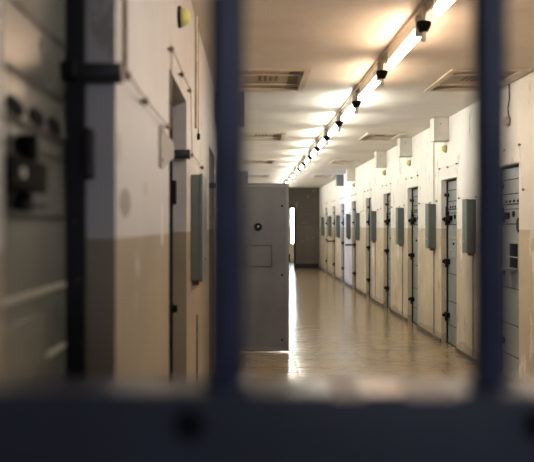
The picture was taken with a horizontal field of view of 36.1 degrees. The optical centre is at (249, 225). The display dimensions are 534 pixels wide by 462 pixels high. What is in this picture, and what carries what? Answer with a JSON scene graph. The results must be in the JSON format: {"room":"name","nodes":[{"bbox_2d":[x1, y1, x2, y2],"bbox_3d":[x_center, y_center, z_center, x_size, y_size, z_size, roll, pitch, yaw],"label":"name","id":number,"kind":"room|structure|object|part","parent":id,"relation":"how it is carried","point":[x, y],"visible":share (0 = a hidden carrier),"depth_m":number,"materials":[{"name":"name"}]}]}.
{"room":"prison interior","nodes":[
{"label":"prison interior","id":0,"kind":"room"},
{"bbox_2d":[0,0,207,377],"bbox_3d":[-0.560,0.077,12.900,0.420,2.835,32.200,0,0,0],"label":"wall","id":1,"kind":"structure","parent":0,"point":[127,198],"depth_m":2.62,"materials":[{"name":"paint"}]},
{"bbox_2d":[3,0,123,377],"bbox_3d":[-0.428,0.405,1.646,0.204,2.180,0.972,0,0,0],"label":"door","id":2,"kind":"structure","parent":1,"relation":"in","point":[49,147],"depth_m":1.89,"materials":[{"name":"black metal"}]},
{"bbox_3d":[-0.426,-0.100,1.540,0.006,0.020,0.020,0,0,0],"label":"keyhole plate","id":3,"kind":"part","parent":2,"relation":"part of","materials":[{"name":"metal"}]},
{"bbox_3d":[-0.477,0.405,1.645,0.105,2.180,0.970,0,0,0],"label":"door frame","id":4,"kind":"part","parent":2,"relation":"part of","materials":[{"name":"black metal"}]},
{"bbox_3d":[-0.388,-0.393,2.105,0.124,0.054,0.054,0,0,0],"label":"bolt knob","id":5,"kind":"part","parent":2,"relation":"part of","materials":[{"name":"metal"}]},
{"bbox_2d":[123,0,203,169],"bbox_3d":[-0.337,-0.861,3.990,0.026,0.955,3.552,0,0,0],"label":"wire","id":6,"kind":"object","parent":1,"relation":"attached to","point":[127,75],"visible":0.92,"depth_m":2.55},
{"bbox_2d":[159,126,173,167],"bbox_3d":[-0.344,-0.306,3.430,0.010,0.157,0.560,0,0,0],"label":"cover plate","id":7,"kind":"object","parent":1,"relation":"attached to","point":[166,145],"visible":1,"depth_m":3.29,"materials":[{"name":"paint"}]},
{"bbox_2d":[169,97,190,377],"bbox_3d":[-0.428,0.405,4.036,0.204,2.180,0.972,0,0,0],"label":"door","id":8,"kind":"structure","parent":1,"relation":"in","point":[178,153],"depth_m":4.49,"materials":[{"name":"black metal"}]},
{"bbox_3d":[-0.477,0.405,4.035,0.105,2.180,0.970,0,0,0],"label":"door frame","id":9,"kind":"part","parent":8,"relation":"part of","materials":[{"name":"black metal"}]},
{"bbox_3d":[-0.410,0.450,4.460,0.030,0.040,0.040,0,0,0],"label":"latch knob","id":10,"kind":"part","parent":8,"relation":"part of","materials":[{"name":"black metal"}]},
{"bbox_3d":[-0.388,-0.393,4.495,0.124,0.054,0.054,0,0,0],"label":"bolt knob","id":11,"kind":"part","parent":8,"relation":"part of","materials":[{"name":"metal"}]},
{"bbox_2d":[177,6,190,27],"bbox_3d":[-0.319,-1.020,4.000,0.062,0.105,0.105,0,0,0],"label":"wall lamp","id":12,"kind":"object","parent":1,"relation":"attached to","point":[183,14],"visible":1,"depth_m":3.96,"materials":[{"name":"yellow glass"}]},
{"bbox_2d":[195,15,197,128],"bbox_3d":[-0.340,-0.980,5.220,0.020,0.719,0.020,0,0,0],"label":"conduit","id":13,"kind":"object","parent":1,"relation":"attached to","point":[196,16],"visible":1,"depth_m":5.21,"materials":[{"name":"beige paint"}]},
{"bbox_2d":[196,315,197,377],"bbox_3d":[-0.342,1.005,5.310,0.011,0.860,0.011,0,0,23],"label":"conduit","id":14,"kind":"object","parent":1,"relation":"attached to","point":[196,315],"visible":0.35,"depth_m":5.31,"materials":[{"name":"grey metal"}]},
{"bbox_2d":[191,174,206,284],"bbox_3d":[-0.311,0.025,5.090,0.078,0.671,0.472,0,0,0],"label":"switch box","id":15,"kind":"object","parent":1,"relation":"attached to","point":[198,182],"visible":1,"depth_m":4.86,"materials":[{"name":"green paint"}]},
{"bbox_3d":[-0.290,0.010,5.090,0.016,0.642,0.472,0,0,0],"label":"lid","id":16,"kind":"part","parent":15,"relation":"part of","materials":[{"name":"green paint"}]},
{"bbox_2d":[246,183,289,350],"bbox_3d":[0.067,0.486,9.706,0.817,1.982,0.069,0,0,0],"label":"door","id":17,"kind":"structure","parent":1,"relation":"in","point":[267,204],"depth_m":9.69,"materials":[{"name":"grey paint"}]},
{"bbox_3d":[0.095,0.354,9.686,0.331,0.260,0.010,0,0,0],"label":"hatch frame","id":18,"kind":"part","parent":17,"relation":"part of","materials":[{"name":"grey metal"}]},
{"bbox_2d":[289,208,293,261],"bbox_3d":[1.200,0.077,31.800,3.600,2.835,5.200,0,0,0],"label":"wall","id":19,"kind":"structure","parent":0,"point":[291,247],"depth_m":34.20,"materials":[{"name":"paint"}]},
{"bbox_2d":[290,208,293,244],"bbox_3d":[2.140,-0.115,34.330,0.920,1.780,0.060,0,0,0],"label":"window","id":20,"kind":"structure","parent":19,"relation":"in","point":[291,209],"depth_m":34.32,"materials":[{"name":"white paint"}]},
{"bbox_2d":[289,188,318,263],"bbox_3d":[1.050,0.077,29.100,3.640,2.835,0.200,0,0,0],"label":"wall","id":21,"kind":"structure","parent":0,"point":[306,200],"depth_m":29.00,"materials":[{"name":"paint"}]},
{"bbox_2d":[289,206,295,267],"bbox_3d":[1.125,0.395,29.100,0.990,2.200,0.240,0,0,0],"label":"trim","id":22,"kind":"structure","parent":21,"relation":"attached to","point":[294,207],"depth_m":28.98,"materials":[{"name":"black metal"}]},
{"bbox_2d":[296,264,318,267],"bbox_3d":[2.026,1.415,28.990,0.812,0.160,0.020,0,0,0],"label":"baseboard","id":23,"kind":"structure","parent":21,"relation":"attached to","point":[297,265],"depth_m":28.98,"materials":[{"name":"black metal"}]},
{"bbox_2d":[246,262,471,377],"bbox_3d":[1.150,1.555,15.950,4.100,0.120,38.500,0,0,0],"label":"floor","id":24,"kind":"structure","parent":0,"point":[336,331],"depth_m":10.35,"materials":[{"name":"beige tile"}]},
{"bbox_2d":[0,0,533,461],"bbox_3d":[1.050,0.077,0.844,2.798,2.833,0.112,0,0,0],"label":"gate","id":25,"kind":"object","parent":24,"relation":"on","point":[227,415],"visible":1,"depth_m":0.80,"materials":[{"name":"blue metal"}]},
{"bbox_3d":[1.050,0.376,0.850,2.740,0.420,0.100,0,0,0],"label":"lock rail","id":26,"kind":"part","parent":25,"relation":"part of","materials":[{"name":"metal"}]},
{"bbox_2d":[191,0,533,187],"bbox_3d":[1.150,-1.420,15.950,4.100,0.160,38.500,0,0,0],"label":"ceiling","id":27,"kind":"structure","parent":0,"point":[339,41],"depth_m":6.89,"materials":[{"name":"paint"}]},
{"bbox_2d":[197,23,199,139],"bbox_3d":[-0.340,-0.955,5.420,0.020,0.769,0.020,0,0,0],"label":"cable","id":28,"kind":"object","parent":27,"relation":"hanging from","point":[198,134],"visible":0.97,"depth_m":5.42,"materials":[{"name":"black rubber"}]},
{"bbox_2d":[248,175,269,177],"bbox_3d":[0.170,-1.358,21.900,0.700,0.064,1.040,0,0,0],"label":"ceiling vent","id":29,"kind":"object","parent":27,"relation":"in","point":[248,175],"visible":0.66,"depth_m":22.12,"materials":[{"name":"beige metal"}]},
{"bbox_2d":[246,160,275,163],"bbox_3d":[0.170,-1.358,17.100,0.700,0.064,1.040,0,0,0],"label":"ceiling vent","id":30,"kind":"object","parent":27,"relation":"in","point":[247,161],"visible":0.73,"depth_m":17.31,"materials":[{"name":"beige metal"}]},
{"bbox_2d":[246,132,285,140],"bbox_3d":[0.170,-1.358,12.250,0.700,0.064,1.040,0,0,0],"label":"ceiling vent","id":31,"kind":"object","parent":27,"relation":"in","point":[281,135],"visible":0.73,"depth_m":12.29,"materials":[{"name":"beige metal"}]},
{"bbox_3d":[0.170,-1.376,12.250,0.658,0.028,0.998,0,0,0],"label":"panel","id":32,"kind":"part","parent":31,"relation":"part of","materials":[{"name":"beige metal"}]},
{"bbox_2d":[246,69,310,91],"bbox_3d":[0.170,-1.358,7.540,0.700,0.064,1.123,0,0,0],"label":"ceiling vent","id":33,"kind":"object","parent":27,"relation":"in","point":[255,78],"visible":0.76,"depth_m":7.59,"materials":[{"name":"white metal"}]},
{"bbox_3d":[0.170,-1.376,7.540,0.658,0.028,1.078,0,0,0],"label":"panel","id":34,"kind":"part","parent":33,"relation":"part of","materials":[{"name":"beige metal"}]},
{"bbox_2d":[311,175,334,177],"bbox_3d":[1.950,-1.358,21.900,0.540,0.064,1.040,0,0,0],"label":"ceiling vent","id":35,"kind":"object","parent":27,"relation":"in","point":[313,176],"visible":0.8,"depth_m":22.12,"materials":[{"name":"beige metal"}]},
{"bbox_2d":[336,175,343,185],"bbox_3d":[2.357,-1.196,21.560,0.185,0.289,0.228,0,0,0],"label":"ceiling box","id":36,"kind":"object","parent":27,"relation":"attached to","point":[339,178],"visible":1,"depth_m":21.45,"materials":[{"name":"metal"}]},
{"bbox_2d":[328,160,359,163],"bbox_3d":[1.950,-1.358,17.100,0.540,0.064,1.040,0,0,0],"label":"ceiling vent","id":37,"kind":"object","parent":27,"relation":"in","point":[332,161],"visible":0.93,"depth_m":17.31,"materials":[{"name":"white metal"}]},
{"bbox_2d":[346,168,354,180],"bbox_3d":[2.357,-1.196,19.210,0.185,0.289,0.228,0,0,0],"label":"ceiling box","id":38,"kind":"object","parent":27,"relation":"attached to","point":[350,172],"visible":1,"depth_m":19.10,"materials":[{"name":"white paint"}]},
{"bbox_2d":[283,0,433,182],"bbox_3d":[1.050,-1.322,15.200,0.060,0.034,27.000,0,0,0],"label":"channel","id":39,"kind":"object","parent":27,"relation":"attached to","point":[428,3],"visible":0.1,"depth_m":6.39,"materials":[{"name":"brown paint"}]},
{"bbox_2d":[305,152,308,162],"bbox_3d":[1.050,-1.240,14.885,0.055,0.131,1.050,0,0,0],"label":"ceiling light","id":40,"kind":"object","parent":39,"relation":"attached to","point":[307,154],"visible":0.53,"depth_m":14.91,"materials":[{"name":"white paint"}]},
{"bbox_2d":[307,150,311,162],"bbox_3d":[1.032,-1.198,14.140,0.090,0.214,0.090,0,0,0],"label":"socket","id":41,"kind":"object","parent":39,"relation":"hanging from","point":[309,156],"visible":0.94,"depth_m":14.13,"materials":[{"name":"black metal"}]},
{"bbox_2d":[311,143,318,155],"bbox_3d":[1.050,-1.240,13.340,0.055,0.131,1.050,0,0,0],"label":"ceiling light","id":42,"kind":"object","parent":39,"relation":"attached to","point":[313,152],"visible":0.58,"depth_m":13.34,"materials":[{"name":"white paint"}]},
{"bbox_2d":[314,141,319,154],"bbox_3d":[1.032,-1.198,12.595,0.090,0.214,0.090,0,0,0],"label":"socket","id":43,"kind":"object","parent":39,"relation":"hanging from","point":[316,148],"visible":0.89,"depth_m":12.58,"materials":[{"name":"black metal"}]},
{"bbox_2d":[318,131,327,147],"bbox_3d":[1.050,-1.240,11.795,0.055,0.131,1.050,0,0,0],"label":"ceiling light","id":44,"kind":"object","parent":39,"relation":"attached to","point":[321,139],"visible":0.62,"depth_m":11.73,"materials":[{"name":"white paint"}]},
{"bbox_2d":[323,129,329,144],"bbox_3d":[1.032,-1.198,11.050,0.090,0.214,0.090,0,0,0],"label":"socket","id":45,"kind":"object","parent":39,"relation":"hanging from","point":[326,138],"visible":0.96,"depth_m":11.04,"materials":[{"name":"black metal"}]},
{"bbox_2d":[328,116,337,135],"bbox_3d":[1.050,-1.240,10.250,0.055,0.131,1.050,0,0,0],"label":"ceiling light","id":46,"kind":"object","parent":39,"relation":"attached to","point":[332,128],"visible":0.63,"depth_m":10.23,"materials":[{"name":"white paint"}]},
{"bbox_2d":[335,113,342,131],"bbox_3d":[1.032,-1.198,9.505,0.090,0.214,0.090,0,0,0],"label":"socket","id":47,"kind":"object","parent":39,"relation":"hanging from","point":[338,123],"visible":0.99,"depth_m":9.49,"materials":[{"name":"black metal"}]},
{"bbox_2d":[341,95,354,120],"bbox_3d":[1.050,-1.240,8.705,0.055,0.131,1.050,0,0,0],"label":"ceiling light","id":48,"kind":"object","parent":39,"relation":"attached to","point":[348,109],"visible":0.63,"depth_m":8.65,"materials":[{"name":"white paint"}]},
{"bbox_2d":[352,91,360,113],"bbox_3d":[1.032,-1.198,7.960,0.090,0.214,0.090,0,0,0],"label":"socket","id":49,"kind":"object","parent":39,"relation":"hanging from","point":[356,103],"visible":1,"depth_m":7.95,"materials":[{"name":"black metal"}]},
{"bbox_2d":[359,65,379,99],"bbox_3d":[1.050,-1.240,7.160,0.055,0.131,1.050,0,0,0],"label":"ceiling light","id":50,"kind":"object","parent":39,"relation":"attached to","point":[372,80],"visible":0.72,"depth_m":7.07,"materials":[{"name":"white paint"}]},
{"bbox_2d":[376,59,387,86],"bbox_3d":[1.032,-1.198,6.415,0.090,0.214,0.090,0,0,0],"label":"socket","id":51,"kind":"object","parent":39,"relation":"hanging from","point":[381,74],"visible":1,"depth_m":6.40,"materials":[{"name":"black metal"}]},
{"bbox_3d":[1.032,-1.258,6.415,0.024,0.094,0.024,0,0,0],"label":"stem","id":52,"kind":"part","parent":51,"relation":"part of","materials":[{"name":"white paint"}]},
{"bbox_2d":[387,16,421,68],"bbox_3d":[1.050,-1.240,5.615,0.055,0.131,1.050,0,0,0],"label":"ceiling light","id":53,"kind":"object","parent":39,"relation":"attached to","point":[411,35],"visible":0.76,"depth_m":5.50,"materials":[{"name":"white paint"}]},
{"bbox_2d":[416,6,431,41],"bbox_3d":[1.032,-1.198,4.870,0.090,0.214,0.090,0,0,0],"label":"socket","id":54,"kind":"object","parent":39,"relation":"hanging from","point":[423,26],"visible":1,"depth_m":4.86,"materials":[{"name":"black metal"}]},
{"bbox_3d":[1.032,-1.258,4.870,0.024,0.094,0.024,0,0,0],"label":"stem","id":55,"kind":"part","parent":54,"relation":"part of","materials":[{"name":"white paint"}]},
{"bbox_2d":[433,0,453,15],"bbox_3d":[1.050,-1.240,4.070,0.055,0.131,1.050,0,0,0],"label":"ceiling light","id":56,"kind":"object","parent":39,"relation":"attached to","point":[440,6],"visible":1,"depth_m":4.46,"materials":[{"name":"white paint"}]},
{"bbox_2d":[358,132,404,140],"bbox_3d":[1.950,-1.358,12.250,0.540,0.064,1.040,0,0,0],"label":"ceiling vent","id":57,"kind":"object","parent":27,"relation":"in","point":[393,135],"visible":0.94,"depth_m":12.29,"materials":[{"name":"beige metal"}]},
{"bbox_3d":[1.950,-1.376,12.250,0.498,0.028,0.998,0,0,0],"label":"panel","id":58,"kind":"part","parent":57,"relation":"part of","materials":[{"name":"beige metal"}]},
{"bbox_2d":[424,69,471,91],"bbox_3d":[1.943,-1.358,7.516,0.482,0.064,1.136,0,0,0],"label":"ceiling vent","id":59,"kind":"object","parent":27,"relation":"in","point":[456,78],"depth_m":7.73,"materials":[{"name":"beige metal"}]},
{"bbox_3d":[2.050,-1.376,7.540,0.618,0.028,1.078,0,0,0],"label":"panel","id":60,"kind":"part","parent":59,"relation":"part of","materials":[{"name":"beige metal"}]},
{"bbox_2d":[508,69,529,81],"bbox_3d":[2.285,-1.358,7.236,0.190,0.064,0.577,0,0,0],"label":"air vent","id":61,"kind":"object","parent":27,"relation":"in","point":[518,72],"depth_m":7.14,"materials":[{"name":"white metal"}]},
{"bbox_2d":[319,71,533,377],"bbox_3d":[2.660,0.077,12.900,0.420,2.835,32.200,0,0,0],"label":"wall","id":62,"kind":"structure","parent":0,"point":[521,105],"depth_m":11.13,"materials":[{"name":"paint"}]},
{"bbox_2d":[321,217,324,235],"bbox_3d":[2.394,0.015,27.040,0.112,0.621,0.192,0,0,0],"label":"switch box","id":63,"kind":"object","parent":62,"relation":"attached to","point":[322,218],"visible":1,"depth_m":26.95,"materials":[{"name":"green paint"}]},
{"bbox_2d":[325,208,327,271],"bbox_3d":[2.520,0.455,26.310,0.140,2.080,0.780,0,0,0],"label":"door","id":64,"kind":"structure","parent":62,"relation":"in","point":[326,223],"depth_m":26.68,"materials":[{"name":"black metal"}]},
{"bbox_3d":[2.552,0.455,26.310,0.076,2.080,0.780,0,0,0],"label":"door frame","id":65,"kind":"part","parent":64,"relation":"part of","materials":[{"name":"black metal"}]},
{"bbox_2d":[328,216,331,236],"bbox_3d":[2.394,0.015,24.690,0.112,0.621,0.192,0,0,0],"label":"switch box","id":66,"kind":"object","parent":62,"relation":"attached to","point":[329,217],"visible":1,"depth_m":24.60,"materials":[{"name":"green paint"}]},
{"bbox_2d":[327,206,334,275],"bbox_3d":[2.435,0.455,24.010,0.310,2.080,0.780,0,0,0],"label":"door","id":67,"kind":"structure","parent":62,"relation":"in","point":[334,206],"depth_m":24.40,"materials":[{"name":"black metal"}]},
{"bbox_3d":[2.552,0.455,24.010,0.076,2.080,0.780,0,0,0],"label":"door frame","id":68,"kind":"part","parent":67,"relation":"part of","materials":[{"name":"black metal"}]},
{"bbox_2d":[336,215,339,237],"bbox_3d":[2.394,0.015,22.390,0.112,0.621,0.192,0,0,0],"label":"switch box","id":69,"kind":"object","parent":62,"relation":"attached to","point":[337,216],"visible":1,"depth_m":22.30,"materials":[{"name":"green paint"}]},
{"bbox_2d":[341,204,343,281],"bbox_3d":[2.520,0.455,21.710,0.140,2.080,0.780,0,0,0],"label":"door","id":70,"kind":"structure","parent":62,"relation":"in","point":[342,223],"depth_m":22.08,"materials":[{"name":"black metal"}]},
{"bbox_3d":[2.552,0.455,21.710,0.076,2.080,0.780,0,0,0],"label":"door frame","id":71,"kind":"part","parent":70,"relation":"part of","materials":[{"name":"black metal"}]},
{"bbox_2d":[346,214,350,238],"bbox_3d":[2.394,0.015,20.040,0.112,0.621,0.192,0,0,0],"label":"switch box","id":72,"kind":"object","parent":62,"relation":"attached to","point":[348,216],"visible":1,"depth_m":19.95,"materials":[{"name":"green paint"}]},
{"bbox_2d":[345,201,355,287],"bbox_3d":[2.435,0.455,19.310,0.310,2.080,0.780,0,0,0],"label":"door","id":73,"kind":"structure","parent":62,"relation":"in","point":[353,244],"depth_m":19.66,"materials":[{"name":"black metal"}]},
{"bbox_2d":[354,213,359,240],"bbox_3d":[2.394,0.015,18.390,0.112,0.621,0.192,0,0,0],"label":"switch box","id":74,"kind":"object","parent":62,"relation":"attached to","point":[356,215],"visible":1,"depth_m":18.30,"materials":[{"name":"green paint"}]},
{"bbox_3d":[2.356,0.000,18.390,0.016,0.592,0.192,0,0,0],"label":"lid","id":75,"kind":"part","parent":74,"relation":"part of","materials":[{"name":"green paint"}]},
{"bbox_2d":[366,198,370,296],"bbox_3d":[2.520,0.455,16.960,0.140,2.080,0.780,0,0,0],"label":"door","id":76,"kind":"structure","parent":62,"relation":"in","point":[369,206],"depth_m":17.27,"materials":[{"name":"black metal"}]},
{"bbox_3d":[2.552,0.455,16.960,0.076,2.080,0.780,0,0,0],"label":"door frame","id":77,"kind":"part","parent":76,"relation":"part of","materials":[{"name":"black metal"}]},
{"bbox_2d":[370,211,375,242],"bbox_3d":[2.394,0.015,15.990,0.112,0.621,0.192,0,0,0],"label":"switch box","id":78,"kind":"object","parent":62,"relation":"attached to","point":[372,213],"visible":1,"depth_m":15.90,"materials":[{"name":"green paint"}]},
{"bbox_3d":[2.356,0.000,15.990,0.016,0.592,0.192,0,0,0],"label":"lid","id":79,"kind":"part","parent":78,"relation":"part of","materials":[{"name":"green paint"}]},
{"bbox_2d":[375,243,375,299],"bbox_3d":[2.444,0.865,16.000,0.013,1.140,0.013,0,0,23],"label":"conduit","id":80,"kind":"object","parent":62,"relation":"attached to","point":[375,243],"visible":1,"depth_m":15.99,"materials":[{"name":"beige metal"}]},
{"bbox_2d":[374,151,386,167],"bbox_3d":[2.357,-1.196,14.810,0.185,0.289,0.228,0,0,0],"label":"ceiling box","id":81,"kind":"object","parent":62,"relation":"attached to","point":[380,157],"visible":1,"depth_m":14.70,"materials":[{"name":"white paint"}]},
{"bbox_2d":[384,193,390,307],"bbox_3d":[2.520,0.455,14.660,0.140,2.080,0.780,0,0,0],"label":"door","id":82,"kind":"structure","parent":62,"relation":"in","point":[387,221],"depth_m":14.92,"materials":[{"name":"black metal"}]},
{"bbox_3d":[2.552,0.455,14.660,0.076,2.080,0.780,0,0,0],"label":"door frame","id":83,"kind":"part","parent":82,"relation":"part of","materials":[{"name":"black metal"}]},
{"bbox_2d":[319,267,471,361],"bbox_3d":[2.441,1.468,12.900,0.018,0.055,32.200,0,0,0],"label":"baseboard","id":84,"kind":"structure","parent":62,"relation":"attached to","point":[460,352],"depth_m":11.91,"materials":[{"name":"paint"}]},
{"bbox_2d":[396,207,403,245],"bbox_3d":[2.394,0.015,13.130,0.112,0.621,0.192,0,0,0],"label":"switch box","id":85,"kind":"object","parent":62,"relation":"attached to","point":[399,211],"visible":1,"depth_m":13.04,"materials":[{"name":"green paint"}]},
{"bbox_3d":[2.356,0.000,13.130,0.016,0.592,0.192,0,0,0],"label":"lid","id":86,"kind":"part","parent":85,"relation":"part of","materials":[{"name":"green paint"}]},
{"bbox_2d":[402,246,402,315],"bbox_3d":[2.444,0.865,13.140,0.013,1.140,0.013,0,0,23],"label":"conduit","id":87,"kind":"object","parent":62,"relation":"attached to","point":[402,246],"visible":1,"depth_m":13.13,"materials":[{"name":"beige metal"}]},
{"bbox_2d":[397,137,411,157],"bbox_3d":[2.357,-1.196,12.510,0.185,0.289,0.228,0,0,0],"label":"ceiling box","id":88,"kind":"object","parent":62,"relation":"attached to","point":[404,144],"visible":1,"depth_m":12.40,"materials":[{"name":"white paint"}]},
{"bbox_2d":[408,187,417,323],"bbox_3d":[2.520,0.455,12.360,0.140,2.080,0.780,0,0,0],"label":"door","id":89,"kind":"structure","parent":62,"relation":"in","point":[413,220],"depth_m":12.61,"materials":[{"name":"black metal"}]},
{"bbox_3d":[2.552,0.455,12.360,0.076,2.080,0.780,0,0,0],"label":"door frame","id":90,"kind":"part","parent":89,"relation":"part of","materials":[{"name":"black metal"}]},
{"bbox_2d":[324,143,526,215],"bbox_3d":[2.437,-0.525,17.400,0.026,0.444,22.424,0,0,0],"label":"wire","id":91,"kind":"object","parent":62,"relation":"attached to","point":[523,189],"visible":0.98,"depth_m":11.61,"materials":[{"name":"beige paint"}]},
{"bbox_2d":[425,204,435,250],"bbox_3d":[2.394,0.015,10.890,0.112,0.621,0.192,0,0,0],"label":"switch box","id":92,"kind":"object","parent":62,"relation":"attached to","point":[430,209],"visible":1,"depth_m":10.80,"materials":[{"name":"green paint"}]},
{"bbox_3d":[2.356,0.000,10.890,0.016,0.592,0.192,0,0,0],"label":"lid","id":93,"kind":"part","parent":92,"relation":"part of","materials":[{"name":"green paint"}]},
{"bbox_2d":[433,251,433,333],"bbox_3d":[2.444,0.865,10.900,0.013,1.140,0.013,0,0,23],"label":"conduit","id":94,"kind":"object","parent":62,"relation":"attached to","point":[433,251],"visible":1,"depth_m":10.90,"materials":[{"name":"beige metal"}]},
{"bbox_2d":[433,142,433,203],"bbox_3d":[2.442,-0.817,10.900,0.016,1.044,0.016,0,0,23],"label":"conduit","id":95,"kind":"object","parent":62,"relation":"attached to","point":[433,142],"visible":0.57,"depth_m":10.89,"materials":[{"name":"beige paint"}]},
{"bbox_2d":[430,117,448,141],"bbox_3d":[2.357,-1.196,10.210,0.185,0.289,0.228,0,0,0],"label":"ceiling box","id":96,"kind":"object","parent":62,"relation":"attached to","point":[439,126],"visible":1,"depth_m":10.10,"materials":[{"name":"white paint"}]},
{"bbox_2d":[441,145,446,152],"bbox_3d":[2.420,-0.965,10.240,0.060,0.101,0.101,0,0,0],"label":"wall lamp","id":97,"kind":"object","parent":62,"relation":"attached to","point":[444,147],"visible":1,"depth_m":10.21,"materials":[{"name":"paint"}]},
{"bbox_2d":[442,178,456,346],"bbox_3d":[2.520,0.455,10.110,0.140,2.080,0.780,0,0,0],"label":"door","id":98,"kind":"structure","parent":62,"relation":"in","point":[450,220],"depth_m":10.30,"materials":[{"name":"black metal"}]},
{"bbox_2d":[462,199,471,255],"bbox_3d":[2.394,0.015,8.980,0.112,0.621,0.192,0,0,0],"label":"switch box","id":99,"kind":"object","parent":62,"relation":"attached to","point":[466,203],"visible":0.86,"depth_m":8.89,"materials":[{"name":"green paint"}]},
{"bbox_3d":[2.356,0.000,8.980,0.016,0.592,0.192,0,0,0],"label":"lid","id":100,"kind":"part","parent":99,"relation":"part of","materials":[{"name":"green paint"}]},
{"bbox_2d":[508,84,510,126],"bbox_3d":[2.421,-1.140,7.750,0.061,0.400,0.101,0,0,0],"label":"cable","id":101,"kind":"object","parent":62,"relation":"attached to","point":[509,117],"visible":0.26,"depth_m":7.72,"materials":[{"name":"paint"}]},
{"bbox_2d":[508,164,518,377],"bbox_3d":[2.475,0.455,7.860,0.230,2.080,0.780,0,0,0],"label":"door","id":102,"kind":"structure","parent":62,"relation":"in","point":[513,170],"depth_m":7.87,"materials":[{"name":"black metal"}]},
{"bbox_3d":[2.552,0.455,7.860,0.076,2.080,0.780,0,0,0],"label":"door frame","id":103,"kind":"part","parent":102,"relation":"part of","materials":[{"name":"black metal"}]}
]}

